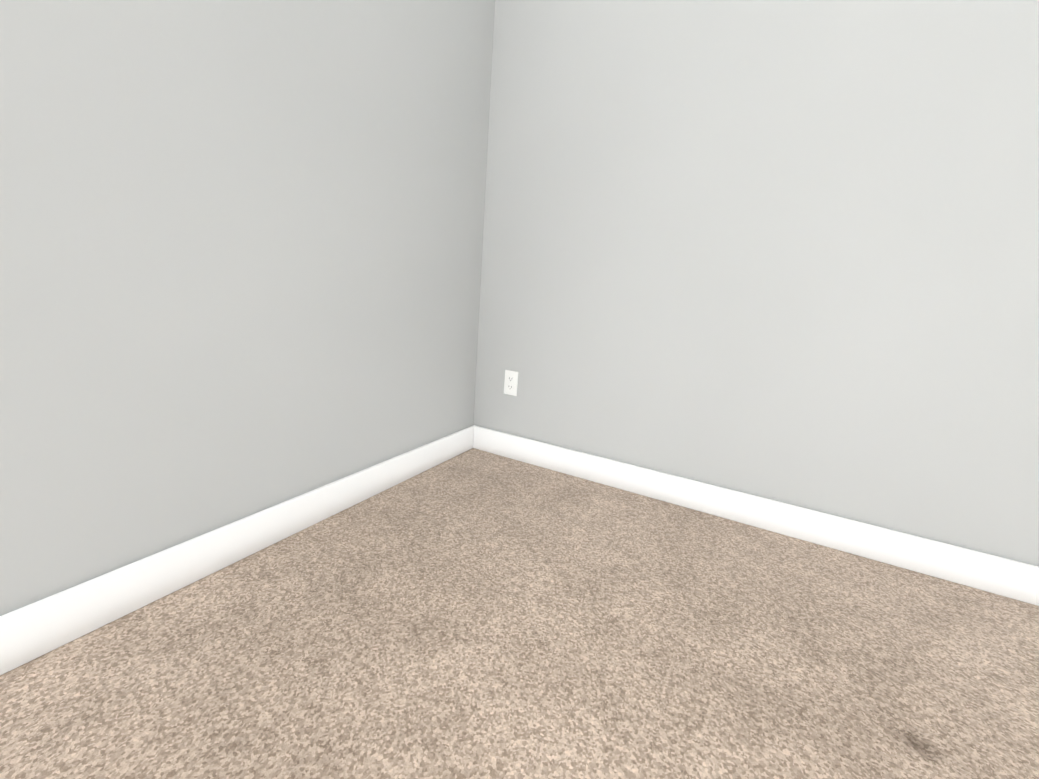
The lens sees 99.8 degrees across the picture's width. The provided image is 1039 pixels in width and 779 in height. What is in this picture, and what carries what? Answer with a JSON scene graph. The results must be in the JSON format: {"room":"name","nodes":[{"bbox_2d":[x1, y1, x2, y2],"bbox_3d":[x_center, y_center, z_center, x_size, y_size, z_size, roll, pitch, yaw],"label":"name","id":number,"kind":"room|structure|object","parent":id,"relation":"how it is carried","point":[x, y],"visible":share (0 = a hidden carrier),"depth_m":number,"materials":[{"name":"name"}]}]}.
{"room":"empty carpeted room","nodes":[
{"label":"empty carpeted room","id":0,"kind":"room"},
{"bbox_2d":[0,0,494,615],"bbox_3d":[-1.177,-0.584,0.207,0.115,2.445,4.058,11,14,27],"label":"wall","id":1,"kind":"structure","parent":0,"point":[240,256],"depth_m":1.05,"materials":[{"name":"grey paint"}]},
{"bbox_2d":[0,426,473,675],"bbox_3d":[-1.181,0.552,0.479,0.015,0.115,3.928,11,14,27],"label":"baseboard","id":2,"kind":"structure","parent":1,"relation":"attached to","point":[32,631],"depth_m":1.09,"materials":[{"name":"white wood"}]},
{"bbox_2d":[0,448,1038,778],"bbox_3d":[0.771,0.891,0.110,4.105,0.100,5.295,11,14,27],"label":"floor","id":3,"kind":"structure","parent":0,"point":[474,614],"depth_m":0.96,"materials":[{"name":"beige carpet"}]},
{"bbox_2d":[474,0,1038,566],"bbox_3d":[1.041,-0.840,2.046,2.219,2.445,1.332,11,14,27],"label":"wall","id":4,"kind":"structure","parent":0,"point":[784,250],"depth_m":1.45,"materials":[{"name":"grey paint"}]},
{"bbox_2d":[504,370,518,395],"bbox_3d":[-0.040,-0.030,2.025,0.070,0.115,0.008,11,14,27],"label":"duplex electrical outlet","id":5,"kind":"object","parent":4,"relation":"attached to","point":[510,382],"visible":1,"depth_m":2.02,"materials":[{"name":"white plastic"}]},
{"bbox_2d":[473,425,1038,605],"bbox_3d":[0.689,0.412,1.696,2.119,0.115,0.015,11,14,27],"label":"baseboard","id":6,"kind":"structure","parent":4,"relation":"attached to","point":[1009,578],"depth_m":1.54,"materials":[{"name":"white wood"}]}
]}

